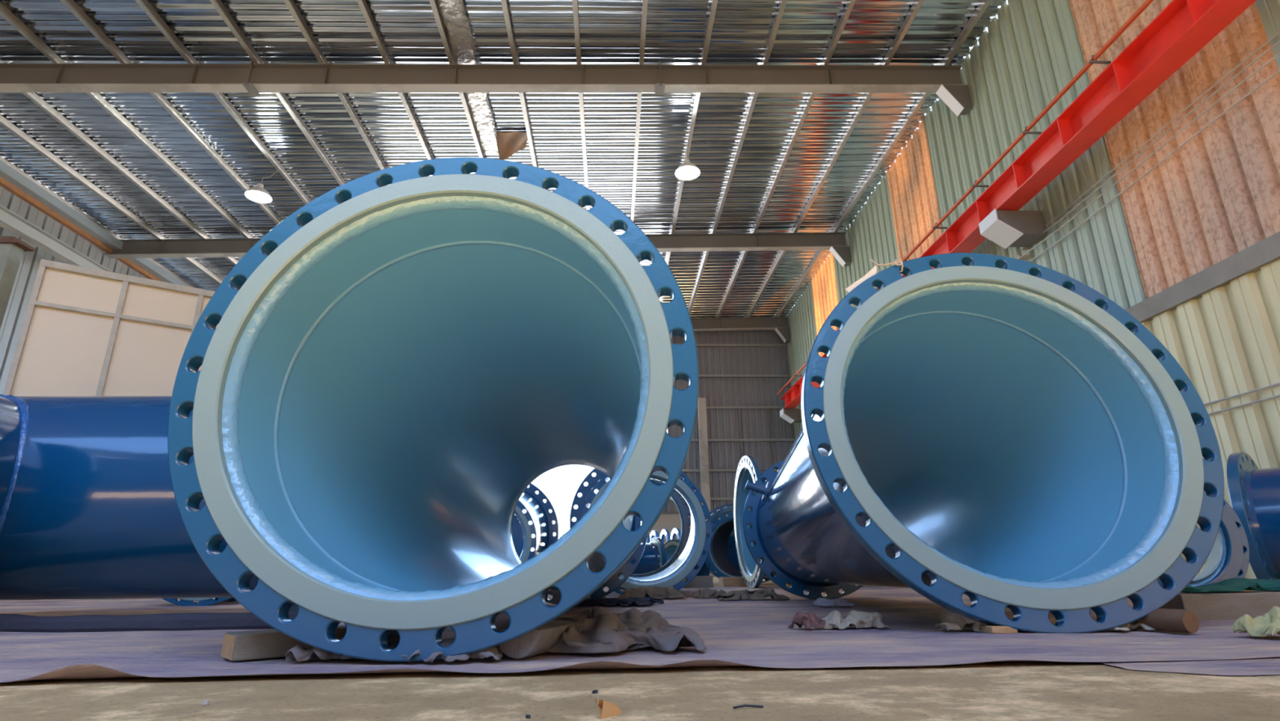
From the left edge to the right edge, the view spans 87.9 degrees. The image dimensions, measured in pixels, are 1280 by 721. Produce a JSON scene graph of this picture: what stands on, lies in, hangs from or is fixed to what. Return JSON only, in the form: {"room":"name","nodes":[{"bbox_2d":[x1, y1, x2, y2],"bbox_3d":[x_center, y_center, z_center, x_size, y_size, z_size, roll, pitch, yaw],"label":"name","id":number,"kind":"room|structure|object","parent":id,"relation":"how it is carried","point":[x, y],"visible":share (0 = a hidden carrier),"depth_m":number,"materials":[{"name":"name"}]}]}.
{"room":"industrial warehouse","nodes":[
{"label":"industrial warehouse","id":0,"kind":"room"},
{"bbox_2d":[0,186,148,394],"bbox_3d":[-11.702,-1.450,6.246,0.050,7.226,28.000,0,-17,-2],"label":"wall","id":1,"kind":"structure","parent":0,"point":[17,305],"depth_m":12.92,"materials":[{"name":"grey metal"}]},
{"bbox_2d":[0,0,1007,318],"bbox_3d":[-3.416,-4.343,11.286,17.230,0.424,21.182,0,-17,-2],"label":"ceiling","id":2,"kind":"structure","parent":0,"point":[544,32],"depth_m":11.66,"materials":[{"name":"silver metal"}]},
{"bbox_2d":[0,155,193,287],"bbox_3d":[-11.705,-4.141,10.757,0.068,0.110,20.980,0,-17,-2],"label":"beam","id":3,"kind":"structure","parent":2,"relation":"attached to","point":[2,159],"depth_m":13.92,"materials":[{"name":"metal"}]},
{"bbox_2d":[0,114,222,284],"bbox_3d":[-10.731,-4.160,10.805,0.068,0.110,20.980,0,-17,-2],"label":"beam","id":4,"kind":"structure","parent":2,"relation":"attached to","point":[4,122],"depth_m":13.04,"materials":[{"name":"grey metal"}]},
{"bbox_2d":[0,2,253,238],"bbox_3d":[-8.784,-4.198,10.902,0.068,0.110,20.980,0,-17,-2],"label":"beam","id":5,"kind":"structure","parent":2,"relation":"attached to","point":[11,18],"depth_m":11.38,"materials":[{"name":"grey metal"}]},
{"bbox_2d":[21,92,238,265],"bbox_3d":[-9.757,-4.179,10.854,0.068,0.110,20.980,0,-17,-2],"label":"beam","id":6,"kind":"structure","parent":2,"relation":"attached to","point":[33,96],"depth_m":12.36,"materials":[{"name":"grey metal"}]},
{"bbox_2d":[59,0,281,224],"bbox_3d":[-7.810,-4.217,10.950,0.068,0.110,20.980,0,-17,-2],"label":"beam","id":7,"kind":"structure","parent":2,"relation":"attached to","point":[70,5],"depth_m":11.02,"materials":[{"name":"grey metal"}]},
{"bbox_2d":[134,0,311,204],"bbox_3d":[-6.836,-4.237,10.998,0.068,0.110,20.980,0,-17,-2],"label":"beam","id":8,"kind":"structure","parent":2,"relation":"attached to","point":[144,5],"depth_m":11.01,"materials":[{"name":"grey metal"}]},
{"bbox_2d":[244,169,278,203],"bbox_3d":[-7.192,-3.339,12.599,0.447,0.631,0.447,-16,-23,40],"label":"hanging lamp","id":9,"kind":"object","parent":2,"relation":"hanging from","point":[259,194],"visible":1,"depth_m":12.47,"materials":[{"name":"white metal"}]},
{"bbox_2d":[245,190,271,202],"bbox_3d":[-7.189,-3.066,12.513,0.420,0.057,0.420,0,-17,-2],"label":"diffuser","id":10,"kind":"object","parent":9,"relation":"attached to","point":[259,196],"depth_m":12.46,"materials":[{"name":"white plastic"}]},
{"bbox_2d":[209,0,345,185],"bbox_3d":[-5.862,-4.256,11.046,0.068,0.110,20.980,0,-17,-2],"label":"beam","id":11,"kind":"structure","parent":2,"relation":"attached to","point":[218,5],"depth_m":10.90,"materials":[{"name":"grey metal"}]},
{"bbox_2d":[283,0,391,184],"bbox_3d":[-4.888,-4.275,11.095,0.068,0.110,20.980,0,-17,-2],"label":"beam","id":12,"kind":"structure","parent":2,"relation":"attached to","point":[291,5],"depth_m":10.23,"materials":[{"name":"grey metal"}]},
{"bbox_2d":[356,0,433,159],"bbox_3d":[-3.914,-4.294,11.143,0.068,0.110,20.980,0,-17,-2],"label":"beam","id":13,"kind":"structure","parent":2,"relation":"attached to","point":[362,4],"depth_m":10.13,"materials":[{"name":"grey metal"}]},
{"bbox_2d":[429,0,484,157],"bbox_3d":[-2.940,-4.313,11.191,0.068,0.110,20.980,0,-17,-2],"label":"beam","id":14,"kind":"structure","parent":2,"relation":"attached to","point":[433,3],"depth_m":10.16,"materials":[{"name":"grey metal"}]},
{"bbox_2d":[436,0,498,153],"bbox_3d":[-2.605,-4.998,9.071,0.400,0.057,7.300,0,-17,-2],"label":"skylight","id":15,"kind":"object","parent":2,"relation":"attached to","point":[458,28],"visible":0.8,"depth_m":10.17,"materials":[{"name":"grey plastic"}]},
{"bbox_2d":[106,231,851,266],"bbox_3d":[-3.523,-2.657,15.471,16.980,0.820,0.200,0,-17,-2],"label":"rafter","id":16,"kind":"object","parent":2,"relation":"attached to","point":[835,242],"visible":0.52,"depth_m":15.68,"materials":[{"name":"grey paint"}]},
{"bbox_2d":[0,63,972,115],"bbox_3d":[-3.296,-4.310,10.230,16.980,0.820,0.200,0,-17,-2],"label":"rafter","id":17,"kind":"object","parent":2,"relation":"attached to","point":[944,81],"visible":1,"depth_m":10.26,"materials":[{"name":"grey paint"}]},
{"bbox_2d":[241,59,259,94],"bbox_3d":[-5.882,-4.302,10.095,0.140,0.470,0.260,0,-17,-2],"label":"clamp","id":18,"kind":"object","parent":17,"relation":"attached to","point":[247,85],"visible":1,"depth_m":10.01,"materials":[{"name":"grey metal"}]},
{"bbox_2d":[654,60,665,94],"bbox_3d":[0.310,-4.424,10.402,0.140,0.470,0.260,0,-17,-2],"label":"clamp","id":19,"kind":"object","parent":17,"relation":"attached to","point":[660,86],"visible":1,"depth_m":10.31,"materials":[{"name":"grey metal"}]},
{"bbox_2d":[495,131,527,159],"bbox_3d":[-2.311,-3.932,12.221,0.620,0.209,0.620,0,-17,-2],"label":"flap","id":20,"kind":"object","parent":2,"relation":"hanging from","point":[508,143],"visible":0.99,"depth_m":12.19,"materials":[{"name":"brown cardboard"}]},
{"bbox_2d":[501,0,537,167],"bbox_3d":[-1.966,-4.332,11.239,0.068,0.110,20.980,0,-17,-2],"label":"beam","id":21,"kind":"structure","parent":2,"relation":"attached to","point":[504,2],"depth_m":10.26,"materials":[{"name":"grey metal"}]},
{"bbox_2d":[572,0,590,209],"bbox_3d":[-0.993,-4.351,11.288,0.068,0.110,20.980,0,-17,-2],"label":"beam","id":22,"kind":"structure","parent":2,"relation":"attached to","point":[575,2],"depth_m":11.14,"materials":[{"name":"grey metal"}]},
{"bbox_2d":[630,0,648,221],"bbox_3d":[-0.019,-4.370,11.336,0.068,0.110,20.980,0,-17,-2],"label":"beam","id":23,"kind":"structure","parent":2,"relation":"attached to","point":[644,9],"depth_m":11.45,"materials":[{"name":"grey metal"}]},
{"bbox_2d":[675,139,699,180],"bbox_3d":[0.856,-3.705,12.119,0.450,0.753,0.450,0,-17,-2],"label":"hanging lamp","id":24,"kind":"object","parent":2,"relation":"hanging from","point":[687,171],"visible":1,"depth_m":11.96,"materials":[{"name":"white"}]},
{"bbox_2d":[675,165,698,178],"bbox_3d":[0.860,-3.373,12.014,0.420,0.057,0.420,0,-17,-2],"label":"diffuser","id":25,"kind":"object","parent":24,"relation":"attached to","point":[684,171],"depth_m":11.96,"materials":[{"name":"white"}]},
{"bbox_2d":[658,0,717,301],"bbox_3d":[0.955,-4.389,11.384,0.068,0.110,20.980,0,-17,-2],"label":"beam","id":26,"kind":"structure","parent":2,"relation":"attached to","point":[713,2],"depth_m":11.52,"materials":[{"name":"grey metal"}]},
{"bbox_2d":[688,0,786,314],"bbox_3d":[1.929,-4.409,11.432,0.068,0.110,20.980,0,-17,-2],"label":"beam","id":27,"kind":"structure","parent":2,"relation":"attached to","point":[782,3],"depth_m":12.25,"materials":[{"name":"grey metal"}]},
{"bbox_2d":[690,316,790,342],"bbox_3d":[-3.752,-0.990,20.760,16.980,0.820,0.200,0,-17,-2],"label":"rafter","id":28,"kind":"object","parent":2,"relation":"attached to","point":[780,324],"visible":0.26,"depth_m":21.09,"materials":[{"name":"grey paint"}]},
{"bbox_2d":[715,0,856,317],"bbox_3d":[2.903,-4.428,11.481,0.068,0.110,20.980,0,-17,-2],"label":"beam","id":29,"kind":"structure","parent":2,"relation":"attached to","point":[850,4],"depth_m":12.35,"materials":[{"name":"grey metal"}]},
{"bbox_2d":[746,0,924,317],"bbox_3d":[3.877,-4.447,11.529,0.068,0.110,20.980,0,-17,-2],"label":"beam","id":30,"kind":"structure","parent":2,"relation":"attached to","point":[917,4],"depth_m":12.38,"materials":[{"name":"grey metal"}]},
{"bbox_2d":[776,0,991,316],"bbox_3d":[4.851,-4.466,11.577,0.068,0.110,20.980,0,-17,-2],"label":"beam","id":31,"kind":"structure","parent":2,"relation":"attached to","point":[984,4],"depth_m":12.45,"materials":[{"name":"grey metal"}]},
{"bbox_2d":[0,576,1279,720],"bbox_3d":[-3.122,2.038,5.623,17.450,0.001,28.200,0,-17,-2],"label":"floor","id":32,"kind":"structure","parent":0,"point":[1010,690],"depth_m":1.21,"materials":[{"name":"concrete"}]},
{"bbox_2d":[0,235,35,328],"bbox_3d":[-8.153,0.535,8.031,0.340,4.430,0.260,0,-17,-2],"label":"steel post","id":33,"kind":"object","parent":32,"relation":"on","point":[11,248],"visible":1,"depth_m":8.55,"materials":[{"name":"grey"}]},
{"bbox_2d":[2,258,217,395],"bbox_3d":[-6.386,1.442,10.632,5.428,4.220,2.609,11,-21,-33],"label":"partition panel","id":34,"kind":"object","parent":32,"relation":"on","point":[85,331],"visible":0.2,"depth_m":8.98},
{"bbox_2d":[200,699,209,704],"bbox_3d":[-0.772,0.608,1.181,0.013,0.006,0.016,-2,-18,5],"label":"chip","id":35,"kind":"object","parent":32,"relation":"on","point":[206,701],"visible":1,"depth_m":1.18,"materials":[{"name":"beige"}]},
{"bbox_2d":[594,685,621,718],"bbox_3d":[-0.050,0.540,1.057,0.012,0.045,0.057,-16,-23,40],"label":"wood splinter","id":36,"kind":"object","parent":32,"relation":"on","point":[606,708],"visible":1,"depth_m":1.05,"materials":[{"name":"brown wood"}]},
{"bbox_2d":[0,584,1279,682],"bbox_3d":[-1.657,1.718,4.737,10.100,0.036,7.003,0,-17,-2],"label":"tarp","id":37,"kind":"object","parent":32,"relation":"on","point":[746,632],"visible":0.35,"depth_m":1.90,"materials":[{"name":"fabric"}]},
{"bbox_2d":[0,611,297,632],"bbox_3d":[-3.251,1.090,2.704,3.775,0.109,0.459,0,-17,-2],"label":"support beam","id":38,"kind":"structure","parent":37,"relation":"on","point":[186,620],"depth_m":2.64,"materials":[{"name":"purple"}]},
{"bbox_2d":[0,394,298,611],"bbox_3d":[-4.452,0.646,3.187,5.805,1.224,1.454,0,-17,-2],"label":"pipe","id":39,"kind":"object","parent":37,"relation":"on","point":[89,509],"visible":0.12,"depth_m":2.92,"materials":[{"name":"blue metal"}]},
{"bbox_2d":[162,597,236,605],"bbox_3d":[-3.278,1.460,5.196,0.844,0.840,0.792,5,-18,-16],"label":"spool","id":40,"kind":"object","parent":37,"relation":"on","point":[184,601],"visible":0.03,"depth_m":4.73,"materials":[{"name":"blue metal"}]},
{"bbox_2d":[220,624,346,661],"bbox_3d":[-0.943,0.771,1.825,0.332,0.062,0.120,14,-23,-40],"label":"wooden block","id":41,"kind":"object","parent":37,"relation":"on","point":[264,643],"visible":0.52,"depth_m":1.72,"materials":[{"name":"brown wood"}]},
{"bbox_2d":[285,639,398,661],"bbox_3d":[-0.744,0.735,1.689,0.290,0.045,0.135,-1,-17,0],"label":"rag","id":42,"kind":"object","parent":37,"relation":"on","point":[299,652],"visible":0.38,"depth_m":1.64,"materials":[{"name":"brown fabric"}]},
{"bbox_2d":[336,625,399,644],"bbox_3d":[-0.792,0.798,1.931,0.383,0.071,0.220,4,-18,-13],"label":"rag","id":43,"kind":"object","parent":37,"relation":"on","point":[393,637],"visible":0.06,"depth_m":1.90,"materials":[{"name":"grey fabric"}]},
{"bbox_2d":[167,157,698,661],"bbox_3d":[-0.634,0.456,3.196,1.482,1.488,2.916,0,-17,-2],"label":"pipe reducer","id":44,"kind":"object","parent":37,"relation":"on","point":[377,393],"visible":1,"depth_m":2.13,"materials":[{"name":"blue metal"}]},
{"bbox_2d":[401,638,502,662],"bbox_3d":[-0.463,0.715,1.643,0.249,0.048,0.122,0,-17,-2],"label":"rag","id":45,"kind":"object","parent":37,"relation":"on","point":[496,652],"visible":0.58,"depth_m":1.61,"materials":[{"name":"grey fabric"}]},
{"bbox_2d":[511,483,558,562],"bbox_3d":[-1.501,1.635,6.491,1.254,1.254,2.079,0,-17,-2],"label":"pipe reducer","id":46,"kind":"object","parent":37,"relation":"on","point":[535,521],"visible":0.17,"depth_m":6.51,"materials":[{"name":"blue metal"}]},
{"bbox_2d":[497,619,577,658],"bbox_3d":[-0.268,0.740,1.772,0.132,0.074,0.260,-6,-18,17],"label":"rag","id":47,"kind":"object","parent":37,"relation":"on","point":[541,639],"visible":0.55,"depth_m":1.66,"materials":[{"name":"beige fabric"}]},
{"bbox_2d":[555,605,681,631],"bbox_3d":[-0.133,0.878,2.247,0.450,0.092,0.491,9,-20,-29],"label":"rag","id":48,"kind":"object","parent":37,"relation":"on","point":[633,619],"visible":0.39,"depth_m":2.19,"materials":[{"name":"grey fabric"}]},
{"bbox_2d":[533,613,706,655],"bbox_3d":[-0.065,0.753,1.847,0.491,0.089,0.290,2,-18,-8],"label":"rag","id":49,"kind":"object","parent":37,"relation":"on","point":[602,633],"visible":0.77,"depth_m":1.76,"materials":[{"name":"grey fabric"}]},
{"bbox_2d":[576,597,664,606],"bbox_3d":[-0.153,1.512,4.165,0.624,0.034,0.558,0,-17,-2],"label":"rag","id":50,"kind":"object","parent":37,"relation":"on","point":[603,601],"visible":0.86,"depth_m":4.03,"materials":[{"name":"black fabric"}]},
{"bbox_2d":[569,467,711,598],"bbox_3d":[0.027,1.434,6.297,1.510,1.485,2.308,0,-17,-2],"label":"pipe reducer","id":51,"kind":"object","parent":37,"relation":"on","point":[691,555],"visible":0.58,"depth_m":5.21,"materials":[{"name":"blue metal"}]},
{"bbox_2d":[617,586,687,599],"bbox_3d":[0.090,1.710,4.899,0.525,0.087,0.262,0,-17,-1],"label":"rag","id":52,"kind":"object","parent":37,"relation":"on","point":[656,592],"visible":0.98,"depth_m":4.83,"materials":[{"name":"brown fabric"}]},
{"bbox_2d":[682,575,713,587],"bbox_3d":[0.662,2.608,7.812,0.350,0.140,0.200,4,-18,-13],"label":"block","id":53,"kind":"object","parent":37,"relation":"on","point":[699,581],"visible":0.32,"depth_m":7.73,"materials":[{"name":"wood"}]},
{"bbox_2d":[692,586,726,597],"bbox_3d":[0.524,1.756,5.032,0.268,0.073,0.192,0,-17,-2],"label":"rag","id":54,"kind":"object","parent":37,"relation":"on","point":[706,592],"visible":0.86,"depth_m":4.98,"materials":[{"name":"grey fabric"}]},
{"bbox_2d":[715,588,789,600],"bbox_3d":[0.778,1.620,4.606,0.522,0.071,0.326,2,-18,-8],"label":"rag","id":55,"kind":"object","parent":37,"relation":"on","point":[758,594],"visible":1,"depth_m":4.54,"materials":[{"name":"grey fabric"}]},
{"bbox_2d":[733,455,775,587],"bbox_3d":[2.049,1.851,7.709,1.683,1.485,1.519,0,-17,-2],"label":"pipe reducer","id":56,"kind":"object","parent":37,"relation":"on","point":[748,468],"visible":0.27,"depth_m":8.00,"materials":[{"name":"blue"}]},
{"bbox_2d":[787,611,826,630],"bbox_3d":[0.605,0.923,2.362,0.132,0.059,0.099,10,-20,-30],"label":"rag","id":57,"kind":"object","parent":37,"relation":"on","point":[810,619],"visible":1,"depth_m":2.34,"materials":[{"name":"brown fabric"}]},
{"bbox_2d":[810,597,859,606],"bbox_3d":[1.089,1.348,3.708,0.241,0.044,0.170,0,-17,-2],"label":"rag","id":58,"kind":"object","parent":37,"relation":"on","point":[819,602],"visible":1,"depth_m":3.68,"materials":[{"name":"grey fabric"}]},
{"bbox_2d":[820,609,890,629],"bbox_3d":[0.752,0.930,2.393,0.243,0.058,0.168,2,-18,-8],"label":"glove","id":59,"kind":"object","parent":37,"relation":"on","point":[860,619],"visible":0.94,"depth_m":2.35,"materials":[{"name":"beige fabric"}]},
{"bbox_2d":[933,607,1012,631],"bbox_3d":[1.132,0.865,2.255,0.251,0.093,0.166,-3,-18,8],"label":"rag","id":60,"kind":"object","parent":37,"relation":"on","point":[950,620],"visible":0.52,"depth_m":2.22,"materials":[{"name":"beige fabric"}]},
{"bbox_2d":[742,253,1224,633],"bbox_3d":[1.384,0.589,3.649,1.485,1.473,2.754,-1,-17,1],"label":"pipe reducer","id":61,"kind":"object","parent":37,"relation":"on","point":[1011,435],"depth_m":2.77,"materials":[{"name":"blue metal"}]},
{"bbox_2d":[978,624,1017,633],"bbox_3d":[1.162,0.872,2.158,0.090,0.022,0.070,2,-18,-8],"label":"wedge","id":62,"kind":"object","parent":37,"relation":"on","point":[989,628],"visible":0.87,"depth_m":2.13,"materials":[{"name":"brown wood"}]},
{"bbox_2d":[1054,620,1156,631],"bbox_3d":[1.504,0.865,2.172,0.371,0.034,0.133,0,-17,-2],"label":"rag","id":63,"kind":"object","parent":37,"relation":"on","point":[1134,624],"visible":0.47,"depth_m":2.15,"materials":[{"name":"beige fabric"}]},
{"bbox_2d":[1136,608,1199,632],"bbox_3d":[1.685,0.831,2.126,0.084,0.069,0.140,6,-19,-22],"label":"chock","id":64,"kind":"object","parent":37,"relation":"on","point":[1180,620],"visible":0.74,"depth_m":2.08,"materials":[{"name":"brown wood"}]},
{"bbox_2d":[1157,489,1249,587],"bbox_3d":[2.563,0.861,3.219,0.722,0.608,0.325,-3,-18,6],"label":"spool","id":65,"kind":"object","parent":37,"relation":"on","point":[1228,557],"visible":0.28,"depth_m":3.05,"materials":[{"name":"blue"}]},
{"bbox_2d":[1160,590,1279,619],"bbox_3d":[3.032,1.017,2.791,2.000,0.105,0.160,3,-18,-11],"label":"timber beam","id":66,"kind":"structure","parent":37,"relation":"on","point":[1232,605],"depth_m":2.57,"materials":[{"name":"brown wood"}]},
{"bbox_2d":[1180,577,1279,592],"bbox_3d":[2.646,0.926,2.756,1.246,0.054,0.194,3,-18,-11],"label":"cloth","id":67,"kind":"object","parent":66,"relation":"on","point":[1232,584],"visible":0.88,"depth_m":2.69,"materials":[{"name":"green fabric"}]},
{"bbox_2d":[1232,605,1279,636],"bbox_3d":[1.849,0.767,1.958,0.189,0.080,0.138,5,-18,-19],"label":"glove","id":68,"kind":"object","parent":37,"relation":"on","point":[1268,623],"visible":1,"depth_m":1.95,"materials":[{"name":"beige fabric"}]},
{"bbox_2d":[630,537,666,574],"bbox_3d":[-0.073,2.810,9.292,0.566,0.644,0.997,5,-18,-19],"label":"spool","id":69,"kind":"object","parent":32,"relation":"on","point":[650,561],"visible":0.37,"depth_m":9.06,"materials":[{"name":"blue metal"}]},
{"bbox_2d":[622,478,691,577],"bbox_3d":[-0.030,2.148,8.556,1.557,1.478,0.406,2,-18,-8],"label":"spool","id":70,"kind":"object","parent":32,"relation":"on","point":[680,502],"visible":0.25,"depth_m":8.46,"materials":[{"name":"blue"}]},
{"bbox_2d":[659,538,711,575],"bbox_3d":[0.678,3.021,9.991,0.434,0.644,0.723,14,-23,-39],"label":"spool","id":71,"kind":"object","parent":32,"relation":"on","point":[671,545],"visible":0.14,"depth_m":9.96,"materials":[{"name":"blue"}]},
{"bbox_2d":[704,503,733,577],"bbox_3d":[1.683,3.272,11.976,1.343,1.343,0.262,0,-17,-2],"label":"spool","id":72,"kind":"object","parent":32,"relation":"on","point":[717,512],"visible":0.11,"depth_m":12.01,"materials":[{"name":"blue"}]},
{"bbox_2d":[712,523,741,573],"bbox_3d":[2.168,2.928,10.452,1.976,1.046,1.046,0,-17,-2],"label":"pipe","id":73,"kind":"object","parent":32,"relation":"on","point":[731,547],"visible":0.02,"depth_m":10.02,"materials":[{"name":"blue metal"}]},
{"bbox_2d":[719,576,746,586],"bbox_3d":[1.175,2.738,8.213,0.350,0.120,0.200,2,-18,-8],"label":"block","id":74,"kind":"object","parent":32,"relation":"on","point":[733,581],"visible":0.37,"depth_m":8.12,"materials":[{"name":"brown wood"}]},
{"bbox_2d":[702,511,769,582],"bbox_3d":[1.518,2.695,9.553,1.162,0.984,0.590,-5,-18,14],"label":"spool","id":75,"kind":"object","parent":32,"relation":"on","point":[717,557],"visible":0.34,"depth_m":9.49,"materials":[{"name":"blue metal"}]},
{"bbox_2d":[733,704,763,708],"bbox_3d":[0.177,0.568,1.092,0.051,0.006,0.007,1,-18,-7],"label":"twig","id":76,"kind":"object","parent":32,"relation":"on","point":[740,705],"visible":1,"depth_m":1.09,"materials":[{"name":"black wood"}]},
{"bbox_2d":[1097,656,1279,675],"bbox_3d":[2.292,0.708,1.615,2.480,0.003,0.485,0,-17,-2],"label":"tarp","id":77,"kind":"object","parent":32,"relation":"on","point":[1261,665],"visible":0.53,"depth_m":1.46,"materials":[{"name":"fabric"}]},
{"bbox_2d":[1226,451,1279,590],"bbox_3d":[4.146,0.798,3.428,0.851,0.851,1.521,12,-22,-36],"label":"pipe","id":78,"kind":"object","parent":32,"relation":"on","point":[1254,491],"visible":0.94,"depth_m":3.75,"materials":[{"name":"blue metal"}]},
{"bbox_3d":[0.155,3.637,11.663,1.520,0.500,0.700,0,-17,-2],"label":"bench","id":79,"kind":"object","parent":32,"relation":"on","visible":0},
{"bbox_2d":[641,533,650,542],"bbox_3d":[0.093,3.226,11.798,0.050,0.368,0.368,6,-19,-20],"label":"flange","id":80,"kind":"object","parent":79,"relation":"on","point":[648,540],"visible":0.08,"depth_m":11.66,"materials":[{"name":"blue metal"}]},
{"bbox_2d":[649,529,658,548],"bbox_3d":[0.253,3.217,11.808,0.050,0.387,0.387,6,-19,-20],"label":"flange","id":81,"kind":"object","parent":79,"relation":"on","point":[654,533],"visible":0.41,"depth_m":11.81,"materials":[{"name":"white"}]},
{"bbox_2d":[659,528,670,542],"bbox_3d":[0.443,3.208,11.819,0.050,0.406,0.406,6,-19,-20],"label":"flange","id":82,"kind":"object","parent":79,"relation":"on","point":[664,531],"visible":0.44,"depth_m":11.79,"materials":[{"name":"blue"}]},
{"bbox_2d":[670,527,680,539],"bbox_3d":[0.643,3.199,11.830,0.050,0.426,0.426,6,-19,-20],"label":"flange","id":83,"kind":"object","parent":79,"relation":"on","point":[675,531],"visible":0.44,"depth_m":11.84,"materials":[{"name":"blue"}]},
{"bbox_2d":[648,329,795,577],"bbox_3d":[-3.741,2.289,20.052,17.050,8.200,0.500,0,-17,-2],"label":"wall","id":84,"kind":"structure","parent":0,"point":[741,373],"depth_m":20.59,"materials":[{"name":"metal"}]},
{"bbox_2d":[659,526,674,541],"bbox_3d":[0.799,5.053,19.349,0.430,0.400,0.025,0,-17,-2],"label":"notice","id":85,"kind":"object","parent":84,"relation":"attached to","point":[669,529],"visible":0.43,"depth_m":19.38,"materials":[{"name":"grey"}]},
{"bbox_2d":[786,0,1279,578],"bbox_3d":[5.373,-1.780,7.091,0.160,7.969,28.000,0,-17,-2],"label":"wall","id":86,"kind":"structure","parent":0,"point":[1190,250],"depth_m":7.02,"materials":[{"name":"metal"}]},
{"bbox_2d":[779,408,802,423],"bbox_3d":[4.453,1.619,19.391,0.635,0.370,0.400,0,-17,-2],"label":"corbel","id":87,"kind":"object","parent":86,"relation":"attached to","point":[791,415],"visible":0.92,"depth_m":19.24,"materials":[{"name":"grey paint"}]},
{"bbox_2d":[1017,52,1279,260],"bbox_3d":[5.472,-3.346,2.866,0.129,0.080,13.000,0,-17,-2],"label":"cable","id":88,"kind":"object","parent":86,"relation":"attached to","point":[1024,257],"visible":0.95,"depth_m":6.75,"materials":[{"name":"grey metal"}]},
{"bbox_2d":[1019,40,1279,250],"bbox_3d":[5.487,-3.467,2.879,0.099,0.080,12.950,0,-17,-2],"label":"cable","id":89,"kind":"object","parent":86,"relation":"attached to","point":[1278,42],"visible":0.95,"depth_m":6.65,"materials":[{"name":"grey metal"}]},
{"bbox_2d":[1027,69,1279,262],"bbox_3d":[5.508,-3.261,2.841,0.059,0.080,13.000,0,-17,-2],"label":"cable","id":90,"kind":"object","parent":86,"relation":"attached to","point":[1278,71],"visible":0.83,"depth_m":6.69,"materials":[{"name":"grey metal"}]},
{"bbox_2d":[1044,31,1279,226],"bbox_3d":[5.507,-3.570,2.886,0.059,0.081,12.900,0,-17,-2],"label":"cable","id":91,"kind":"object","parent":86,"relation":"attached to","point":[1278,33],"visible":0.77,"depth_m":6.61,"materials":[{"name":"grey metal"}]},
{"bbox_2d":[1204,382,1279,405],"bbox_3d":[5.434,-0.300,4.003,0.020,0.020,17.000,0,-17,-2],"label":"conduit","id":92,"kind":"object","parent":86,"relation":"attached to","point":[1277,384],"visible":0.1,"depth_m":5.89,"materials":[{"name":"grey metal"}]},
{"bbox_2d":[1208,394,1279,414],"bbox_3d":[5.435,-0.209,3.975,0.020,0.020,17.000,0,-17,-2],"label":"conduit","id":93,"kind":"object","parent":86,"relation":"attached to","point":[1278,395],"visible":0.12,"depth_m":5.87,"materials":[{"name":"grey metal"}]},
{"bbox_3d":[-2.581,-6.033,-6.710,17.450,7.980,0.200,0,-17,-2],"label":"wall","id":94,"kind":"structure","parent":0,"visible":0},
{"bbox_2d":[0,204,113,272],"bbox_3d":[-11.002,-4.023,6.930,0.200,0.250,27.700,0,-17,-2],"label":"girder","id":95,"kind":"object","parent":94,"relation":"attached to","point":[10,220],"visible":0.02,"depth_m":12.50,"materials":[{"name":"grey metal"}]},
{"bbox_2d":[0,160,188,286],"bbox_3d":[-11.558,-5.044,7.333,0.280,0.180,27.900,0,-17,-2],"label":"gutter","id":96,"kind":"object","parent":94,"relation":"attached to","point":[7,172],"visible":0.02,"depth_m":13.76,"materials":[{"name":"grey metal"}]},
{"bbox_2d":[0,176,162,281],"bbox_3d":[-11.646,-4.910,7.287,0.100,0.100,27.900,0,-17,-2],"label":"flashing","id":97,"kind":"object","parent":96,"relation":"attached to","point":[4,184],"visible":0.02,"depth_m":13.82,"materials":[{"name":"metal"}]},
{"bbox_2d":[776,0,1256,408],"bbox_3d":[4.799,-2.814,6.867,0.430,0.560,27.000,0,-17,-2],"label":"girder","id":98,"kind":"object","parent":94,"relation":"attached to","point":[1184,27],"visible":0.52,"depth_m":7.04,"materials":[{"name":"red metal"}]},
{"bbox_2d":[978,208,1046,248],"bbox_3d":[4.913,-1.730,8.766,0.635,0.370,0.400,0,-17,-2],"label":"corbel","id":99,"kind":"object","parent":98,"relation":"attached to","point":[1006,228],"visible":1,"depth_m":8.63,"materials":[{"name":"grey paint"}]},
{"label":"outside","id":100,"kind":"structure","parent":0,"visible":0},
{"label":"ground","id":101,"kind":"structure","parent":100,"visible":0},
{"bbox_2d":[517,464,595,555],"bbox_3d":[-5.667,7.074,37.349,7.100,9.500,8.100,0,-17,-2],"label":"building","id":102,"kind":"structure","parent":101,"relation":"on","point":[560,484],"depth_m":33.47,"materials":[{"name":"white"}]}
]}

